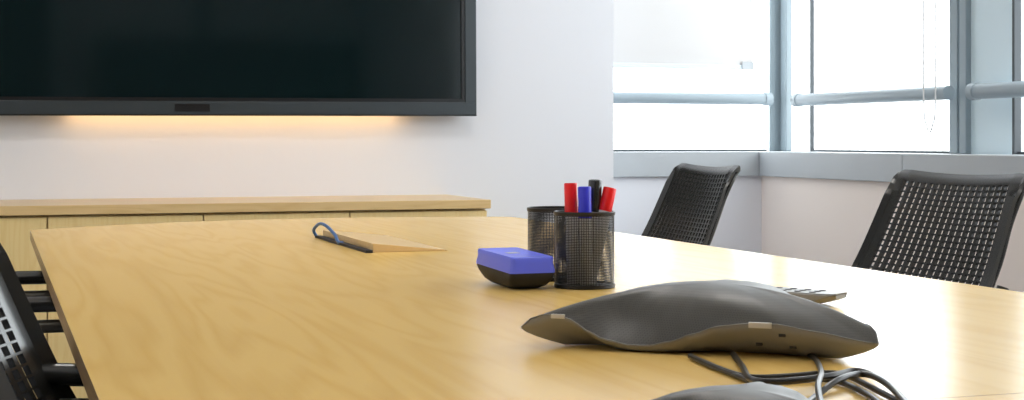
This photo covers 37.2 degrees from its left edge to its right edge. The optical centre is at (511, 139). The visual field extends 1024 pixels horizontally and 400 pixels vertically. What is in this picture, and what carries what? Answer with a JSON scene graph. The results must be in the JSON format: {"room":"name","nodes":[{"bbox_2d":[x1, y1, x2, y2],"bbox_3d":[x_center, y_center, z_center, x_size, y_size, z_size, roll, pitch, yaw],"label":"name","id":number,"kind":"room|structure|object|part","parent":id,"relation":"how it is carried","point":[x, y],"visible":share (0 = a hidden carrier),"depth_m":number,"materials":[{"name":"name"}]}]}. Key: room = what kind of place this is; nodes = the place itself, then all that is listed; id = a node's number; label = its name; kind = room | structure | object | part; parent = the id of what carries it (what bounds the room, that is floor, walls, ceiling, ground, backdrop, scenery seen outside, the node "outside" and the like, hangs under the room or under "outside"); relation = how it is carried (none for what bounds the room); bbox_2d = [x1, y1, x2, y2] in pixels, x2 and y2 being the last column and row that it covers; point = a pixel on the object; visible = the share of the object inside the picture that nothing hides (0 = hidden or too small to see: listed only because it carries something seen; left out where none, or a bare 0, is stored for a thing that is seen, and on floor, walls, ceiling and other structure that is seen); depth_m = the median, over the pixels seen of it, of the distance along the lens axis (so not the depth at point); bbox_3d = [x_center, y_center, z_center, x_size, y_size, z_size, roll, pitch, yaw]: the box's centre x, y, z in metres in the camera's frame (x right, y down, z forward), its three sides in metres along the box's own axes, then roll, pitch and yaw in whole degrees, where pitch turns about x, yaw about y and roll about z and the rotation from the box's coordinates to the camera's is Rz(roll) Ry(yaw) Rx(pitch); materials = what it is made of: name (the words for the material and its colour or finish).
{"room":"office","nodes":[
{"label":"office","id":0,"kind":"room"},
{"bbox_2d":[0,0,613,229],"bbox_3d":[-1.540,-0.420,5.170,3.816,2.700,0.620,0,0,-19],"label":"wall","id":1,"kind":"structure","parent":0,"point":[543,122],"depth_m":5.25,"materials":[{"name":"white paint"}]},
{"bbox_2d":[0,0,476,115],"bbox_3d":[-0.947,-0.572,4.998,1.712,0.985,0.087,0,0,-19],"label":"wall display","id":2,"kind":"object","parent":1,"relation":"attached to","point":[58,57],"visible":1,"depth_m":4.98,"materials":[{"name":"black plastic"}]},
{"bbox_2d":[174,104,209,111],"bbox_3d":[-1.034,-0.104,4.925,0.113,0.025,0.002,0,0,-19],"label":"grille","id":3,"kind":"object","parent":2,"relation":"attached to","point":[177,107],"depth_m":4.92,"materials":[{"name":"black plastic"}]},
{"bbox_2d":[614,176,760,252],"bbox_3d":[0.745,0.497,6.090,1.104,0.865,0.350,0,0,-19],"label":"wall","id":4,"kind":"structure","parent":0,"point":[636,198],"depth_m":5.93,"materials":[{"name":"white paint"}]},
{"bbox_2d":[614,151,758,176],"bbox_3d":[0.596,0.093,5.934,0.721,0.096,0.190,0,0,-19],"label":"trim","id":5,"kind":"structure","parent":4,"relation":"attached to","point":[642,163],"depth_m":5.84,"materials":[{"name":"grey paint"}]},
{"bbox_2d":[614,0,780,151],"bbox_3d":[0.671,-0.738,5.998,0.900,1.565,0.136,0,0,-19],"label":"window","id":6,"kind":"structure","parent":4,"relation":"in","point":[615,150],"depth_m":6.04,"materials":[{"name":"grey metal"}]},
{"bbox_2d":[614,0,758,81],"bbox_3d":[0.614,-0.860,5.898,0.729,1.263,0.074,0,0,-19],"label":"roller blind","id":7,"kind":"object","parent":6,"relation":"attached to","point":[679,34],"visible":0.72,"depth_m":5.91,"materials":[{"name":"white fabric"}]},
{"bbox_3d":[0.964,-0.849,5.980,0.013,1.241,0.003,0,0,-19],"label":"pull cord","id":8,"kind":"part","parent":7,"relation":"part of","materials":[{"name":"white plastic"}]},
{"bbox_3d":[0.645,-0.163,5.945,0.817,0.053,0.053,0,0,-19],"label":"guard rail","id":9,"kind":"part","parent":6,"relation":"part of","materials":[{"name":"white metal"}]},
{"bbox_2d":[761,176,1023,291],"bbox_3d":[2.433,0.497,2.281,0.363,0.865,7.950,0,0,-19],"label":"wall","id":10,"kind":"structure","parent":0,"point":[829,221],"depth_m":5.49,"materials":[{"name":"white paint"}]},
{"bbox_2d":[758,151,946,181],"bbox_3d":[1.192,0.093,5.615,0.203,0.096,1.177,0,0,-19],"label":"trim","id":11,"kind":"structure","parent":10,"relation":"attached to","point":[857,166],"depth_m":5.45,"materials":[{"name":"grey paint"}]},
{"bbox_2d":[780,0,959,153],"bbox_3d":[1.261,-0.738,5.532,0.146,1.565,1.234,0,0,-19],"label":"window","id":12,"kind":"structure","parent":10,"relation":"in","point":[811,1],"depth_m":5.51,"materials":[{"name":"grey metal"}]},
{"bbox_3d":[1.256,-0.153,5.403,0.053,0.053,0.994,0,0,-19],"label":"guard rail","id":13,"kind":"part","parent":12,"relation":"part of","materials":[{"name":"white metal"}]},
{"bbox_2d":[923,0,936,132],"bbox_3d":[1.271,-0.764,5.266,0.070,1.483,0.950,0,0,-19],"label":"roller blind","id":14,"kind":"object","parent":12,"relation":"attached to","point":[923,0],"visible":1,"depth_m":4.93,"materials":[{"name":"white plastic"}]},
{"bbox_2d":[903,154,1023,183],"bbox_3d":[2.002,0.093,3.237,0.203,0.096,3.839,0,0,-19],"label":"trim","id":15,"kind":"structure","parent":10,"relation":"attached to","point":[968,164],"depth_m":4.71,"materials":[{"name":"grey paint"}]},
{"bbox_2d":[959,0,970,153],"bbox_3d":[1.496,-0.738,4.960,0.070,1.565,0.036,0,0,-19],"label":"trim","id":16,"kind":"structure","parent":10,"relation":"attached to","point":[964,5],"depth_m":4.94,"materials":[{"name":"grey metal"}]},
{"bbox_2d":[965,0,1023,154],"bbox_3d":[2.072,-0.738,3.211,0.187,1.565,3.645,0,0,-19],"label":"window","id":17,"kind":"structure","parent":10,"relation":"in","point":[1016,4],"depth_m":4.79,"materials":[{"name":"grey metal"}]},
{"bbox_3d":[1.921,-0.153,3.449,0.055,0.055,2.891,0,0,-19],"label":"guard rail","id":18,"kind":"part","parent":17,"relation":"part of","materials":[{"name":"white metal"}]},
{"bbox_3d":[0.158,0.980,1.585,5.120,0.100,8.500,0,0,-19],"label":"floor","id":19,"kind":"structure","parent":0,"visible":0},
{"bbox_2d":[0,362,16,399],"bbox_3d":[-0.043,0.494,0.844,0.601,0.864,0.472,0,0,-19],"label":"chair","id":20,"kind":"object","parent":19,"relation":"on","point":[6,391],"visible":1,"depth_m":0.98,"materials":[{"name":"metal"}]},
{"bbox_2d":[1,271,63,398],"bbox_3d":[-0.661,0.494,2.405,0.601,0.864,0.472,0,0,-19],"label":"chair","id":21,"kind":"object","parent":19,"relation":"on","point":[40,301],"visible":0.03,"depth_m":2.17,"materials":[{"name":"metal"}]},
{"bbox_3d":[-0.790,0.234,2.596,0.292,0.025,0.023,0,0,-19],"label":"armrest","id":22,"kind":"part","parent":21,"relation":"part of","materials":[{"name":"grey plastic"}]},
{"bbox_3d":[-0.647,0.234,2.176,0.292,0.025,0.023,0,0,-19],"label":"armrest","id":23,"kind":"part","parent":21,"relation":"part of","materials":[{"name":"grey plastic"}]},
{"bbox_2d":[0,243,88,399],"bbox_3d":[-0.272,0.494,1.281,0.601,0.864,0.472,0,0,3],"label":"chair","id":24,"kind":"object","parent":19,"relation":"on","point":[49,379],"visible":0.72,"depth_m":1.50,"materials":[{"name":"grey plastic"}]},
{"bbox_3d":[-0.320,0.234,1.506,0.292,0.025,0.023,0,0,3],"label":"armrest","id":25,"kind":"part","parent":24,"relation":"part of","materials":[{"name":"grey plastic"}]},
{"bbox_2d":[0,213,202,397],"bbox_3d":[-1.420,0.575,4.628,0.890,0.710,0.478,0,0,-19],"label":"base cabinet","id":26,"kind":"object","parent":19,"relation":"on","point":[14,230],"visible":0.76,"depth_m":4.41,"materials":[{"name":"brown wood"}]},
{"bbox_3d":[-1.557,0.534,4.339,0.442,0.621,0.018,0,0,-19],"label":"door","id":27,"kind":"part","parent":26,"relation":"part of","materials":[{"name":"brown wood"}]},
{"bbox_2d":[202,209,486,220],"bbox_3d":[-0.576,0.575,4.915,0.889,0.710,0.478,0,0,-19],"label":"base cabinet","id":28,"kind":"object","parent":19,"relation":"on","point":[227,216],"visible":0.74,"depth_m":4.69,"materials":[{"name":"brown wood"}]},
{"bbox_2d":[0,194,490,215],"bbox_3d":[-1.628,0.203,4.552,3.132,0.028,0.491,0,0,-19],"label":"countertop","id":29,"kind":"structure","parent":28,"relation":"on","point":[27,207],"depth_m":4.63,"materials":[{"name":"brown wood"}]},
{"bbox_3d":[-0.713,0.534,4.626,0.441,0.621,0.018,0,0,-19],"label":"door","id":30,"kind":"part","parent":28,"relation":"part of","materials":[{"name":"brown wood"}]},
{"bbox_3d":[-0.291,0.534,4.770,0.441,0.621,0.018,0,0,-19],"label":"door","id":31,"kind":"part","parent":28,"relation":"part of","materials":[{"name":"brown wood"}]},
{"bbox_2d":[30,217,1023,399],"bbox_3d":[0.013,0.552,1.962,1.144,0.755,3.607,0,0,-19],"label":"conference table","id":32,"kind":"object","parent":19,"relation":"on","point":[403,308],"visible":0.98,"depth_m":1.61,"materials":[{"name":"brown wood"}]},
{"bbox_2d":[312,222,343,243],"bbox_3d":[-0.347,0.173,2.858,0.011,0.033,0.222,0,0,-20],"label":"cable","id":33,"kind":"object","parent":32,"relation":"on","point":[334,234],"visible":0.97,"depth_m":2.86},
{"bbox_2d":[476,247,554,288],"bbox_3d":[0.004,0.167,1.985,0.062,0.044,0.135,0,0,-21],"label":"eraser","id":34,"kind":"object","parent":32,"relation":"on","point":[512,267],"visible":1,"depth_m":1.93,"materials":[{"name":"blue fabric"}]},
{"bbox_2d":[527,206,578,281],"bbox_3d":[0.060,0.141,2.078,0.080,0.098,0.080,0,0,-19],"label":"pen cup","id":35,"kind":"object","parent":32,"relation":"on","point":[542,213],"visible":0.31,"depth_m":2.05,"materials":[{"name":"black metal"}]},
{"bbox_2d":[554,210,614,289],"bbox_3d":[0.094,0.141,1.967,0.080,0.098,0.080,0,0,-19],"label":"pen cup","id":36,"kind":"object","parent":32,"relation":"on","point":[607,275],"visible":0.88,"depth_m":1.93,"materials":[{"name":"black metal"}]},
{"bbox_2d":[564,183,578,283],"bbox_3d":[0.078,0.121,1.975,0.017,0.131,0.022,0,0,-41],"label":"marker","id":37,"kind":"object","parent":36,"relation":"in","point":[570,189],"visible":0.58,"depth_m":1.97,"materials":[{"name":"red plastic"}]},
{"bbox_2d":[578,186,592,283],"bbox_3d":[0.094,0.123,1.955,0.017,0.126,0.017,-1,0,22],"label":"marker","id":38,"kind":"object","parent":36,"relation":"in","point":[584,192],"visible":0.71,"depth_m":1.95,"materials":[{"name":"blue plastic"}]},
{"bbox_2d":[588,179,601,235],"bbox_3d":[0.105,0.119,1.976,0.026,0.135,0.018,0,0,43],"label":"marker","id":39,"kind":"object","parent":36,"relation":"in","point":[596,185],"visible":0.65,"depth_m":1.97,"materials":[{"name":"black plastic"}]},
{"bbox_2d":[592,186,615,283],"bbox_3d":[0.114,0.124,1.968,0.045,0.127,0.017,0,0,-20],"label":"marker","id":40,"kind":"object","parent":36,"relation":"in","point":[608,193],"visible":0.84,"depth_m":1.96,"materials":[{"name":"red plastic"}]},
{"bbox_2d":[521,279,878,358],"bbox_3d":[0.147,0.161,1.421,0.282,0.055,0.323,0,0,-9],"label":"phone","id":41,"kind":"object","parent":32,"relation":"on","point":[724,314],"visible":1,"depth_m":1.35,"materials":[{"name":"grey plastic"}]},
{"bbox_3d":[0.147,0.171,1.421,0.282,0.025,0.323,0,0,-9],"label":"seam trim","id":42,"kind":"part","parent":41,"relation":"part of","materials":[{"name":"grey plastic"}]},
{"bbox_2d":[652,382,808,399],"bbox_3d":[0.120,0.172,0.948,0.156,0.034,0.178,0,0,-7],"label":"table microphone","id":43,"kind":"object","parent":32,"relation":"on","point":[752,390],"visible":1,"depth_m":0.94,"materials":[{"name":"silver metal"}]},
{"bbox_2d":[702,358,878,399],"bbox_3d":[0.217,0.187,1.183,0.061,0.004,0.252,0,0,-33],"label":"phone cord","id":44,"kind":"object","parent":32,"relation":"on","point":[849,385],"visible":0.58,"depth_m":1.16,"materials":[{"name":"grey rubber"}]},
{"bbox_2d":[688,353,897,399],"bbox_3d":[0.227,0.187,1.203,0.075,0.005,0.274,0,0,-35],"label":"phone cord","id":45,"kind":"object","parent":32,"relation":"on","point":[695,358],"visible":0.7,"depth_m":1.20,"materials":[{"name":"grey rubber"}]},
{"bbox_2d":[777,287,846,303],"bbox_3d":[0.318,0.182,1.780,0.144,0.016,0.048,0,0,37],"label":"remote control","id":46,"kind":"object","parent":32,"relation":"on","point":[821,296],"visible":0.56,"depth_m":1.74,"materials":[{"name":"grey plastic"}]},
{"bbox_2d":[807,354,823,399],"bbox_3d":[0.234,0.181,1.166,0.011,0.017,0.336,0,0,9],"label":"phone cord","id":47,"kind":"object","parent":32,"relation":"on","point":[818,390],"visible":1,"depth_m":1.12,"materials":[{"name":"grey rubber"}]},
{"bbox_2d":[730,351,908,399],"bbox_3d":[0.226,0.184,1.177,0.106,0.011,0.311,0,0,-19],"label":"phone cord","id":48,"kind":"object","parent":32,"relation":"on","point":[827,376],"visible":0.78,"depth_m":1.16,"materials":[{"name":"grey rubber"}]},
{"bbox_2d":[808,371,906,399],"bbox_3d":[0.237,0.183,1.082,0.077,0.014,0.176,0,0,6],"label":"phone cord","id":49,"kind":"object","parent":32,"relation":"on","point":[854,374],"visible":0.94,"depth_m":1.13,"materials":[{"name":"grey rubber"}]},
{"bbox_2d":[641,163,740,245],"bbox_3d":[0.232,0.494,3.840,0.601,0.864,0.472,0,0,-14],"label":"chair","id":50,"kind":"object","parent":19,"relation":"on","point":[689,206],"visible":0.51,"depth_m":3.91,"materials":[{"name":"grey plastic"}]},
{"bbox_2d":[851,169,1023,289],"bbox_3d":[0.621,0.494,2.914,0.601,0.864,0.472,0,0,-19],"label":"chair","id":51,"kind":"object","parent":19,"relation":"on","point":[869,249],"visible":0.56,"depth_m":2.98,"materials":[{"name":"grey plastic"}]}
]}

